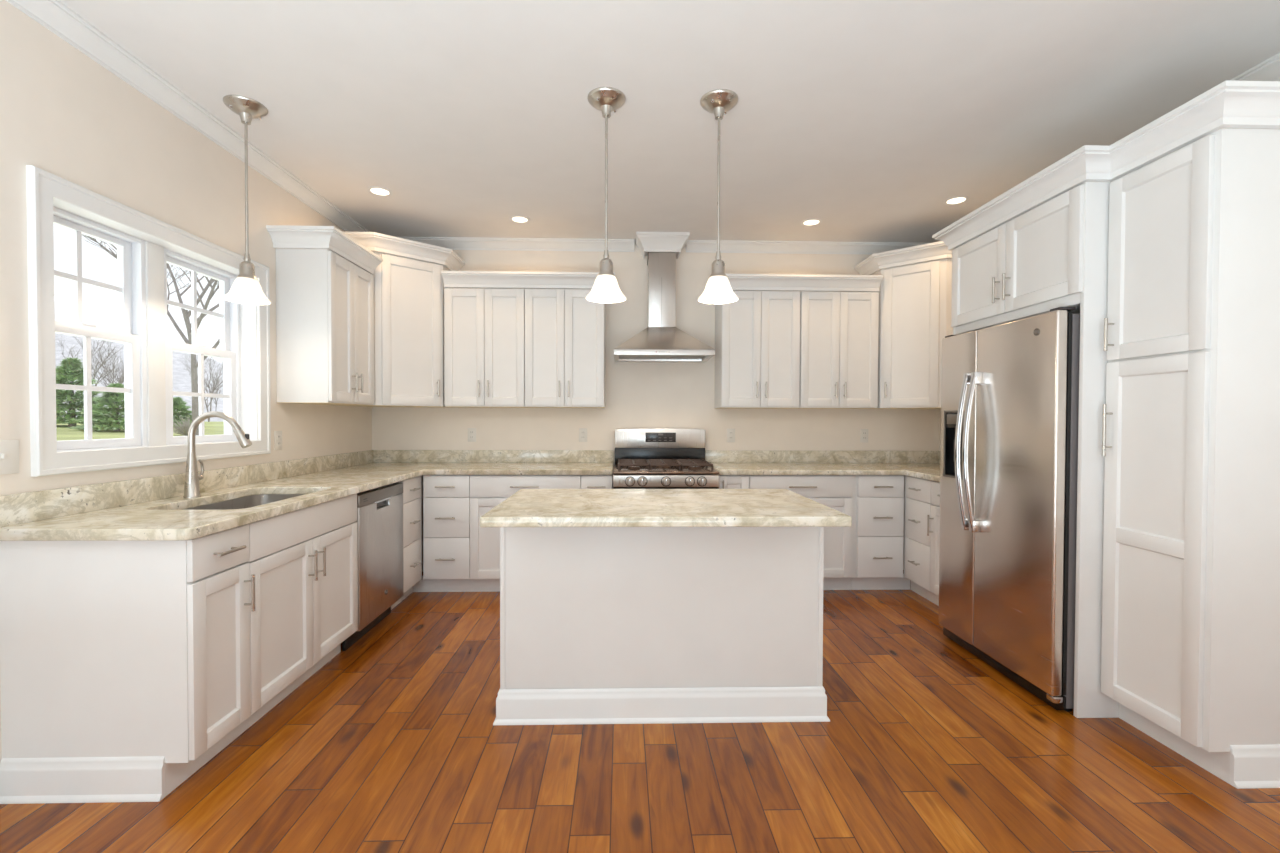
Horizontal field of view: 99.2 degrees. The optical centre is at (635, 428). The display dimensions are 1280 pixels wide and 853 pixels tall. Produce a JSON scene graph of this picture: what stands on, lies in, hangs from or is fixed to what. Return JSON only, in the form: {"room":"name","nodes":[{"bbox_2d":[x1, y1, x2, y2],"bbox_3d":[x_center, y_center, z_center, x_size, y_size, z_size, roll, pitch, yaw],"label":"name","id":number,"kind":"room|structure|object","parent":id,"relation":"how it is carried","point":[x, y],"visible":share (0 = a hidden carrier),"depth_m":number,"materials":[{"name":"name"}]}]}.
{"room":"kitchen","nodes":[
{"label":"kitchen","id":0,"kind":"room"},
{"bbox_2d":[0,0,371,761],"bbox_3d":[-2.138,-0.112,0.321,0.127,2.753,8.374,0,1,-1],"label":"wall","id":1,"kind":"structure","parent":0,"point":[65,115],"depth_m":2.19,"materials":[{"name":"beige paint"}]},
{"bbox_2d":[0,440,18,474],"bbox_3d":[-2.107,0.097,1.828,0.014,0.114,0.074,0,1,-1],"label":"light switch","id":2,"kind":"object","parent":1,"relation":"attached to","point":[9,449],"visible":1,"depth_m":1.83,"materials":[{"name":"white plastic"}]},
{"bbox_2d":[53,207,147,451],"bbox_3d":[-2.250,-0.371,2.217,0.081,0.942,0.500,0,1,-1],"label":"window","id":3,"kind":"structure","parent":1,"relation":"in","point":[131,263],"depth_m":2.39,"materials":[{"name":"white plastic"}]},
{"bbox_2d":[26,165,270,476],"bbox_3d":[-2.118,-0.383,2.532,0.025,1.082,1.270,0,1,-1],"label":"trim","id":4,"kind":"structure","parent":1,"relation":"attached to","point":[42,186],"depth_m":2.04,"materials":[{"name":"white paint"}]},
{"bbox_2d":[53,199,257,446],"bbox_3d":[-2.213,-0.376,2.523,0.165,0.958,1.125,0,1,-1],"label":"trim","id":5,"kind":"structure","parent":1,"relation":"attached to","point":[154,248],"depth_m":2.53,"materials":[{"name":"white paint"}]},
{"bbox_2d":[0,450,373,526],"bbox_3d":[-2.136,0.253,3.126,0.021,0.102,2.733,0,1,-1],"label":"backsplash","id":6,"kind":"structure","parent":1,"relation":"attached to","point":[19,508],"depth_m":2.32,"materials":[{"name":"beige stone"}]},
{"bbox_2d":[6,0,369,231],"bbox_3d":[-2.035,-1.448,0.301,0.071,0.081,8.374,0,1,-1],"label":"trim","id":7,"kind":"structure","parent":1,"relation":"attached to","point":[54,15],"depth_m":2.41,"materials":[{"name":"white paint"}]},
{"bbox_2d":[164,248,240,445],"bbox_3d":[-2.265,-0.382,2.817,0.081,0.942,0.518,0,1,-1],"label":"window","id":8,"kind":"structure","parent":1,"relation":"in","point":[229,315],"depth_m":2.86,"materials":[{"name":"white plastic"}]},
{"bbox_2d":[274,431,281,449],"bbox_3d":[-2.147,0.072,3.275,0.008,0.114,0.070,0,1,-1],"label":"wall outlet","id":9,"kind":"object","parent":1,"relation":"attached to","point":[277,434],"visible":1,"depth_m":3.27,"materials":[{"name":"white plastic"}]},
{"bbox_2d":[266,225,382,274],"bbox_3d":[-1.958,-1.129,3.493,0.387,0.109,0.653,0,1,-1],"label":"crown molding","id":10,"kind":"structure","parent":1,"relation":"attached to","point":[331,238],"depth_m":3.23,"materials":[{"name":"white paint"}]},
{"bbox_2d":[276,249,373,404],"bbox_3d":[-1.974,-0.616,3.553,0.362,0.917,0.588,0,1,-1],"label":"upper cabinet","id":11,"kind":"object","parent":1,"relation":"attached to","point":[325,301],"visible":1,"depth_m":3.26,"materials":[{"name":"white paint"}]},
{"bbox_2d":[0,570,1279,852],"bbox_3d":[0.301,1.285,0.470,5.020,0.030,8.501,0,1,-1],"label":"floor","id":12,"kind":"structure","parent":0,"point":[393,744],"depth_m":1.96,"materials":[{"name":"orange wood"}]},
{"bbox_2d":[0,524,254,803],"bbox_3d":[-1.785,0.801,1.953,0.668,0.876,0.308,0,1,-1],"label":"base cabinet","id":13,"kind":"object","parent":12,"relation":"on","point":[125,667],"visible":0.94,"depth_m":1.82,"materials":[{"name":"white paint"}]},
{"bbox_2d":[227,494,357,744],"bbox_3d":[-1.799,0.791,2.537,0.665,0.876,0.859,0,1,-1],"label":"base cabinet","id":14,"kind":"object","parent":12,"relation":"on","point":[303,562],"visible":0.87,"depth_m":2.45,"materials":[{"name":"white paint"}]},
{"bbox_2d":[0,450,613,540],"bbox_3d":[-1.148,0.274,3.160,1.999,0.140,2.760,0,1,-1],"label":"countertop","id":15,"kind":"structure","parent":14,"relation":"on","point":[150,508],"depth_m":2.51,"materials":[{"name":"beige stone"}]},
{"bbox_2d":[183,411,251,497],"bbox_3d":[-1.913,0.118,2.508,0.300,0.394,0.092,0,1,-1],"label":"kitchen faucet","id":16,"kind":"object","parent":15,"relation":"on","point":[191,485],"visible":1,"depth_m":2.48,"materials":[{"name":"silver metal"}]},
{"bbox_2d":[183,494,304,509],"bbox_3d":[-1.774,0.451,2.510,0.442,0.196,0.747,0,1,-1],"label":"sink","id":17,"kind":"object","parent":15,"relation":"in","point":[253,500],"visible":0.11,"depth_m":2.78,"materials":[{"name":"silver metal"}]},
{"bbox_2d":[342,482,403,650],"bbox_3d":[-1.826,0.785,3.272,0.627,0.864,0.602,0,1,-1],"label":"dishwasher","id":18,"kind":"object","parent":12,"relation":"on","point":[379,521],"visible":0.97,"depth_m":3.21,"materials":[{"name":"grey metal"}]},
{"bbox_2d":[391,475,421,609],"bbox_3d":[-1.831,0.770,3.787,0.665,0.876,0.419,0,1,-1],"label":"base cabinet","id":19,"kind":"object","parent":12,"relation":"on","point":[412,487],"visible":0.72,"depth_m":3.75,"materials":[{"name":"white paint"}]},
{"bbox_2d":[413,475,472,591],"bbox_3d":[-1.422,0.764,4.208,0.438,0.876,0.665,0,1,-1],"label":"base cabinet","id":20,"kind":"object","parent":12,"relation":"on","point":[446,498],"visible":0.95,"depth_m":3.92,"materials":[{"name":"white paint"}]},
{"bbox_2d":[470,475,580,591],"bbox_3d":[-0.804,0.766,4.223,0.796,0.876,0.665,0,1,-1],"label":"base cabinet","id":21,"kind":"object","parent":12,"relation":"on","point":[486,491],"visible":0.34,"depth_m":3.93,"materials":[{"name":"white paint"}]},
{"bbox_2d":[581,467,613,488],"bbox_3d":[-0.290,0.768,4.237,0.226,0.876,0.665,0,1,-1],"label":"base cabinet","id":22,"kind":"object","parent":12,"relation":"on","point":[587,481],"visible":0.2,"depth_m":3.94,"materials":[{"name":"white paint"}]},
{"bbox_2d":[493,527,829,724],"bbox_3d":[0.109,0.797,2.555,1.417,0.876,0.552,0,1,-1],"label":"kitchen island","id":23,"kind":"object","parent":12,"relation":"on","point":[599,625],"visible":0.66,"depth_m":2.31,"materials":[{"name":"white paint"}]},
{"bbox_2d":[480,489,851,526],"bbox_3d":[0.108,0.341,2.433,1.389,0.038,0.823,0,1,-1],"label":"granite slab","id":24,"kind":"object","parent":23,"relation":"on","point":[525,507],"visible":1,"depth_m":2.19,"materials":[{"name":"beige stone"}]},
{"bbox_2d":[613,428,718,488],"bbox_3d":[0.208,0.605,4.187,0.756,1.205,0.763,0,1,-1],"label":"gas range","id":25,"kind":"object","parent":12,"relation":"on","point":[645,458],"visible":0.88,"depth_m":4.29,"materials":[{"name":"grey metal"}]},
{"bbox_2d":[613,464,718,473],"bbox_3d":[0.210,0.310,4.160,0.756,0.020,0.610,0,1,-1],"label":"cooktop","id":26,"kind":"object","parent":25,"relation":"in","point":[622,469],"depth_m":3.93,"materials":[{"name":"metal"}]},
{"bbox_2d":[719,475,748,488],"bbox_3d":[0.708,0.770,4.262,0.228,0.876,0.665,0,1,-1],"label":"base cabinet","id":27,"kind":"object","parent":12,"relation":"on","point":[725,481],"visible":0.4,"depth_m":3.96,"materials":[{"name":"white paint"}]},
{"bbox_2d":[749,475,856,589],"bbox_3d":[1.220,0.772,4.275,0.793,0.876,0.665,0,1,-1],"label":"base cabinet","id":28,"kind":"object","parent":12,"relation":"on","point":[837,492],"visible":0.32,"depth_m":3.99,"materials":[{"name":"white paint"}]},
{"bbox_2d":[705,450,940,481],"bbox_3d":[1.600,0.271,3.925,1.998,0.140,1.371,0,1,-1],"label":"countertop","id":29,"kind":"structure","parent":28,"relation":"on","point":[926,465],"depth_m":4.56,"materials":[{"name":"beige stone"}]},
{"bbox_2d":[851,475,909,589],"bbox_3d":[1.843,0.773,4.291,0.449,0.876,0.665,0,1,-1],"label":"base cabinet","id":30,"kind":"object","parent":12,"relation":"on","point":[879,498],"visible":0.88,"depth_m":4.00,"materials":[{"name":"white paint"}]},
{"bbox_2d":[904,475,938,605],"bbox_3d":[2.278,0.781,3.895,0.665,0.876,0.414,0,1,-1],"label":"base cabinet","id":31,"kind":"object","parent":12,"relation":"on","point":[917,506],"visible":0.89,"depth_m":3.84,"materials":[{"name":"white paint"}]},
{"bbox_2d":[927,481,939,595],"bbox_3d":[2.288,0.788,3.476,0.665,0.876,0.421,0,1,-1],"label":"base cabinet","id":32,"kind":"object","parent":12,"relation":"on","point":[935,486],"visible":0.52,"depth_m":3.63,"materials":[{"name":"white paint"}]},
{"bbox_2d":[939,307,1079,711],"bbox_3d":[2.138,0.353,2.788,0.849,1.768,0.851,0,1,-1],"label":"refrigerator","id":33,"kind":"object","parent":12,"relation":"on","point":[1010,390],"visible":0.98,"depth_m":2.59,"materials":[{"name":"grey metal"}]},
{"bbox_2d":[951,182,1118,717],"bbox_3d":[2.230,0.095,2.787,0.796,2.286,0.917,0,1,-1],"label":"tall cabinet","id":34,"kind":"object","parent":12,"relation":"on","point":[1054,254],"visible":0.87,"depth_m":2.34,"materials":[{"name":"white paint"}]},
{"bbox_2d":[932,80,1279,249],"bbox_3d":[2.226,-1.100,2.553,0.822,0.109,1.511,0,1,-1],"label":"crown molding","id":35,"kind":"structure","parent":34,"relation":"attached to","point":[1229,104],"depth_m":2.15,"materials":[{"name":"white paint"}]},
{"bbox_2d":[1101,128,1279,788],"bbox_3d":[2.300,0.106,2.104,0.692,2.286,0.450,0,1,-1],"label":"pantry cabinet","id":36,"kind":"object","parent":12,"relation":"on","point":[1190,651],"visible":1,"depth_m":1.94,"materials":[{"name":"white paint"}]},
{"bbox_2d":[372,242,940,571],"bbox_3d":[0.199,-0.176,4.632,5.020,2.753,0.127,0,1,-1],"label":"wall","id":37,"kind":"structure","parent":0,"point":[637,394],"depth_m":4.56,"materials":[{"name":"beige paint"}]},
{"bbox_2d":[336,252,454,407],"bbox_3d":[-1.830,-0.713,4.189,0.684,1.089,0.637,0,1,-1],"label":"upper cabinet","id":38,"kind":"object","parent":37,"relation":"attached to","point":[408,293],"visible":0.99,"depth_m":4.02,"materials":[{"name":"white paint"}]},
{"bbox_2d":[344,232,464,270],"bbox_3d":[-1.716,-1.311,4.068,1.052,0.109,0.313,-1,1,-44],"label":"crown molding","id":39,"kind":"structure","parent":38,"relation":"attached to","point":[373,241],"depth_m":3.97,"materials":[{"name":"white paint"}]},
{"bbox_2d":[468,428,475,441],"bbox_3d":[-1.361,0.054,4.529,0.070,0.114,0.008,0,1,-1],"label":"wall outlet","id":40,"kind":"object","parent":37,"relation":"attached to","point":[471,431],"visible":1,"depth_m":4.53,"materials":[{"name":"white plastic"}]},
{"bbox_2d":[444,288,528,407],"bbox_3d":[-1.172,-0.627,4.344,0.614,0.917,0.362,0,1,-1],"label":"upper cabinet","id":41,"kind":"object","parent":37,"relation":"attached to","point":[484,328],"visible":0.97,"depth_m":4.21,"materials":[{"name":"white paint"}]},
{"bbox_2d":[441,271,614,288],"bbox_3d":[-0.819,-1.139,4.331,1.313,0.109,0.388,0,1,-1],"label":"crown molding","id":42,"kind":"structure","parent":41,"relation":"on","point":[451,279],"depth_m":4.17,"materials":[{"name":"white paint"}]},
{"bbox_2d":[373,450,613,462],"bbox_3d":[-1.183,0.233,4.529,1.999,0.102,0.021,0,1,-1],"label":"backsplash","id":43,"kind":"structure","parent":37,"relation":"attached to","point":[526,456],"depth_m":4.52,"materials":[{"name":"beige stone"}]},
{"bbox_2d":[525,289,604,407],"bbox_3d":[-0.554,-0.625,4.360,0.614,0.917,0.362,0,1,-1],"label":"upper cabinet","id":44,"kind":"object","parent":37,"relation":"attached to","point":[565,331],"visible":0.87,"depth_m":4.22,"materials":[{"name":"white paint"}]},
{"bbox_2d":[579,428,586,441],"bbox_3d":[-0.439,0.057,4.552,0.070,0.114,0.008,0,1,-1],"label":"wall outlet","id":45,"kind":"object","parent":37,"relation":"attached to","point":[582,431],"visible":1,"depth_m":4.55,"materials":[{"name":"white plastic"}]},
{"bbox_2d":[394,236,927,254],"bbox_3d":[0.206,-1.511,4.511,4.766,0.081,0.071,0,1,-1],"label":"trim","id":46,"kind":"structure","parent":37,"relation":"attached to","point":[454,243],"depth_m":4.51,"materials":[{"name":"white paint"}]},
{"bbox_2d":[614,252,714,361],"bbox_3d":[0.211,-0.990,4.304,0.757,0.876,0.500,0,1,-1],"label":"range hood","id":47,"kind":"object","parent":37,"relation":"attached to","point":[661,341],"visible":1,"depth_m":4.37,"materials":[{"name":"silver metal"}]},
{"bbox_2d":[636,232,689,258],"bbox_3d":[0.214,-1.482,4.418,0.422,0.135,0.256,0,1,-1],"label":"crown molding","id":48,"kind":"structure","parent":47,"relation":"attached to","point":[646,242],"depth_m":4.33,"materials":[{"name":"white paint"}]},
{"bbox_2d":[727,429,734,441],"bbox_3d":[0.802,0.060,4.584,0.070,0.114,0.008,0,1,-1],"label":"wall outlet","id":49,"kind":"object","parent":37,"relation":"attached to","point":[730,432],"visible":1,"depth_m":4.58,"materials":[{"name":"white plastic"}]},
{"bbox_2d":[715,291,799,408],"bbox_3d":[0.977,-0.621,4.399,0.614,0.917,0.362,0,1,-1],"label":"upper cabinet","id":50,"kind":"object","parent":37,"relation":"attached to","point":[757,335],"visible":0.9,"depth_m":4.26,"materials":[{"name":"white paint"}]},
{"bbox_2d":[705,450,937,462],"bbox_3d":[1.583,0.240,4.600,1.998,0.102,0.021,0,1,-1],"label":"backsplash","id":51,"kind":"structure","parent":37,"relation":"attached to","point":[712,456],"depth_m":4.59,"materials":[{"name":"beige stone"}]},
{"bbox_2d":[791,291,878,408],"bbox_3d":[1.599,-0.619,4.415,0.614,0.917,0.362,0,1,-1],"label":"upper cabinet","id":52,"kind":"object","parent":37,"relation":"attached to","point":[839,330],"visible":0.95,"depth_m":4.28,"materials":[{"name":"white paint"}]},
{"bbox_2d":[705,274,882,291],"bbox_3d":[1.248,-1.133,4.384,1.320,0.109,0.388,0,1,-1],"label":"crown molding","id":53,"kind":"structure","parent":52,"relation":"on","point":[738,282],"depth_m":4.23,"materials":[{"name":"white paint"}]},
{"bbox_2d":[860,429,867,442],"bbox_3d":[1.937,0.063,4.613,0.070,0.114,0.008,0,1,-1],"label":"wall outlet","id":54,"kind":"object","parent":37,"relation":"attached to","point":[863,432],"visible":1,"depth_m":4.61,"materials":[{"name":"white plastic"}]},
{"bbox_2d":[873,259,952,408],"bbox_3d":[2.261,-0.702,4.301,0.663,1.089,0.622,0,1,-1],"label":"upper cabinet","id":55,"kind":"object","parent":37,"relation":"attached to","point":[915,299],"visible":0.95,"depth_m":4.12,"materials":[{"name":"white paint"}]},
{"bbox_2d":[854,241,951,274],"bbox_3d":[2.158,-1.301,4.176,1.026,0.109,0.311,1,1,42],"label":"crown molding","id":56,"kind":"structure","parent":55,"relation":"attached to","point":[874,263],"depth_m":4.13,"materials":[{"name":"white paint"}]},
{"bbox_2d":[59,0,1279,242],"bbox_3d":[0.310,-1.521,0.423,5.020,0.076,8.501,0,1,-1],"label":"ceiling","id":57,"kind":"structure","parent":0,"point":[861,118],"depth_m":2.48,"materials":[{"name":"white paint"}]},
{"bbox_2d":[223,95,270,304],"bbox_3d":[-1.844,-1.066,2.583,0.189,0.920,0.189,0,1,-1],"label":"pendant light","id":58,"kind":"object","parent":57,"relation":"hanging from","point":[246,288],"visible":1,"depth_m":2.56,"materials":[{"name":"white glass"}]},
{"bbox_2d":[236,253,257,279],"bbox_3d":[-1.845,-0.769,2.588,0.086,0.122,0.086,0,1,-1],"label":"socket","id":59,"kind":"object","parent":58,"relation":"attached to","point":[246,268],"depth_m":2.57,"materials":[{"name":"silver metal"}]},
{"bbox_2d":[367,186,392,196],"bbox_3d":[-1.662,-1.538,3.540,0.155,0.006,0.155,0,1,-1],"label":"recessed light","id":60,"kind":"object","parent":57,"relation":"in","point":[379,191],"visible":1,"depth_m":3.54,"materials":[{"name":"white paint"}]},
{"bbox_2d":[509,215,530,222],"bbox_3d":[-0.856,-1.544,4.028,0.155,0.006,0.155,0,1,-1],"label":"recessed light","id":61,"kind":"object","parent":57,"relation":"in","point":[517,219],"visible":1,"depth_m":4.03,"materials":[{"name":"white paint"}]},
{"bbox_2d":[586,87,625,302],"bbox_3d":[-0.135,-1.059,2.515,0.189,0.920,0.189,0,1,-1],"label":"pendant light","id":62,"kind":"object","parent":57,"relation":"hanging from","point":[605,289],"visible":1,"depth_m":2.49,"materials":[{"name":"white glass"}]},
{"bbox_2d":[597,250,614,275],"bbox_3d":[-0.136,-0.762,2.520,0.086,0.122,0.086,0,1,-1],"label":"socket","id":63,"kind":"object","parent":62,"relation":"attached to","point":[606,265],"depth_m":2.49,"materials":[{"name":"silver metal"}]},
{"bbox_2d":[698,89,738,303],"bbox_3d":[0.385,-1.058,2.528,0.189,0.920,0.189,0,1,-1],"label":"pendant light","id":64,"kind":"object","parent":57,"relation":"hanging from","point":[718,290],"visible":1,"depth_m":2.50,"materials":[{"name":"white glass"}]},
{"bbox_2d":[710,251,727,277],"bbox_3d":[0.384,-0.761,2.533,0.086,0.122,0.086,0,1,-1],"label":"socket","id":65,"kind":"object","parent":64,"relation":"attached to","point":[718,265],"depth_m":2.51,"materials":[{"name":"silver metal"}]},
{"bbox_2d":[801,218,821,225],"bbox_3d":[1.313,-1.538,4.069,0.155,0.006,0.155,0,1,-1],"label":"recessed light","id":66,"kind":"object","parent":57,"relation":"in","point":[808,222],"visible":1,"depth_m":4.07,"materials":[{"name":"white paint"}]},
{"bbox_2d":[943,196,969,204],"bbox_3d":[2.152,-1.528,3.656,0.155,0.006,0.155,0,1,-1],"label":"recessed light","id":67,"kind":"object","parent":57,"relation":"in","point":[955,200],"visible":1,"depth_m":3.66,"materials":[{"name":"white paint"}]},
{"bbox_2d":[939,128,1248,450],"bbox_3d":[2.753,-0.099,0.446,0.127,2.753,8.374,0,1,-1],"label":"wall","id":68,"kind":"structure","parent":0,"point":[1235,128],"depth_m":4.61,"materials":[{"name":"beige paint"}]},
{"bbox_2d":[938,451,940,462],"bbox_3d":[2.588,0.254,3.939,0.021,0.102,1.349,0,1,-1],"label":"backsplash","id":69,"kind":"structure","parent":68,"relation":"attached to","point":[939,452],"depth_m":4.59,"materials":[{"name":"beige stone"}]},
{"bbox_2d":[1231,52,1279,80],"bbox_3d":[2.659,-1.435,0.421,0.071,0.081,8.374,0,1,-1],"label":"trim","id":70,"kind":"structure","parent":68,"relation":"attached to","point":[1269,69],"depth_m":2.25,"materials":[{"name":"white paint"}]},
{"label":"outside","id":71,"kind":"structure","parent":0,"visible":0},
{"bbox_2d":[55,333,223,421],"bbox_3d":[-63.903,-7.431,55.420,48.768,14.993,129.540,0,1,-1],"label":"hills","id":72,"kind":"structure","parent":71,"point":[181,377],"depth_m":72.47,"materials":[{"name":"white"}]},
{"bbox_2d":[91,344,123,406],"bbox_3d":[-43.757,-3.697,45.615,3.147,6.435,5.377,0,1,-30],"label":"bare tree","id":73,"kind":"object","parent":72,"relation":"on","point":[105,385],"visible":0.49,"depth_m":44.74,"materials":[{"name":"grey plant"}]},
{"bbox_2d":[205,371,222,407],"bbox_3d":[-43.802,-3.503,56.264,1.942,5.704,2.804,0,1,0],"label":"bare tree","id":74,"kind":"object","parent":72,"relation":"on","point":[215,402],"visible":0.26,"depth_m":56.52,"materials":[{"name":"grey plant"}]},
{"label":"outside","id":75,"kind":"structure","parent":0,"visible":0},
{"bbox_2d":[56,422,223,440],"bbox_3d":[-22.591,0.428,26.875,39.116,1.168,100.584,0,1,-1],"label":"lawn","id":76,"kind":"structure","parent":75,"point":[215,428],"depth_m":24.86,"materials":[{"name":"green plant"}]},
{"bbox_2d":[56,357,120,426],"bbox_3d":[-29.243,-1.859,28.154,3.935,3.724,3.924,1,1,41],"label":"evergreen tree","id":77,"kind":"object","parent":76,"relation":"on","point":[70,370],"visible":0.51,"depth_m":27.76,"materials":[{"name":"green plant"}]},
{"bbox_2d":[55,326,123,385],"bbox_3d":[-38.135,-3.967,38.797,6.050,7.240,3.540,0,1,17],"label":"bare tree","id":78,"kind":"object","parent":76,"relation":"on","point":[94,374],"visible":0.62,"depth_m":38.63,"materials":[{"name":"grey plant"}]},
{"bbox_2d":[66,382,124,430],"bbox_3d":[-24.858,-0.993,25.990,3.385,2.414,3.555,0,1,-1],"label":"evergreen tree","id":79,"kind":"object","parent":76,"relation":"on","point":[110,415],"visible":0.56,"depth_m":25.43,"materials":[{"name":"green plant"}]},
{"bbox_2d":[94,340,123,385],"bbox_3d":[-41.076,-3.828,42.898,3.352,6.817,2.321,0,1,-12],"label":"bare tree","id":80,"kind":"object","parent":76,"relation":"on","point":[115,356],"visible":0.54,"depth_m":42.62,"materials":[{"name":"grey plant"}]},
{"bbox_2d":[82,234,219,434],"bbox_3d":[-19.163,-5.274,24.376,11.474,11.552,7.057,0,1,-6],"label":"bare tree","id":81,"kind":"object","parent":76,"relation":"on","point":[186,314],"visible":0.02,"depth_m":22.74,"materials":[{"name":"grey plant"}]},
{"bbox_2d":[173,397,204,427],"bbox_3d":[-26.510,-0.903,31.422,2.640,1.883,2.773,0,1,-1],"label":"evergreen tree","id":82,"kind":"object","parent":76,"relation":"on","point":[179,404],"visible":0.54,"depth_m":31.25,"materials":[{"name":"green plant"}]},
{"bbox_2d":[173,417,208,435],"bbox_3d":[-20.686,-0.163,25.125,1.769,1.004,1.487,0,1,-29],"label":"shrub","id":83,"kind":"object","parent":76,"relation":"on","point":[182,429],"visible":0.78,"depth_m":24.95,"materials":[{"name":"green plant"}]},
{"bbox_2d":[178,354,222,411],"bbox_3d":[-41.054,-3.948,52.994,5.607,6.710,3.281,0,1,-25],"label":"bare tree","id":84,"kind":"object","parent":76,"relation":"on","point":[207,405],"visible":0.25,"depth_m":52.52,"materials":[{"name":"grey plant"}]},
{"bbox_2d":[185,353,222,421],"bbox_3d":[-39.017,-4.265,49.737,3.678,7.480,2.546,0,1,-23],"label":"bare tree","id":85,"kind":"object","parent":76,"relation":"on","point":[217,380],"visible":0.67,"depth_m":49.53,"materials":[{"name":"grey plant"}]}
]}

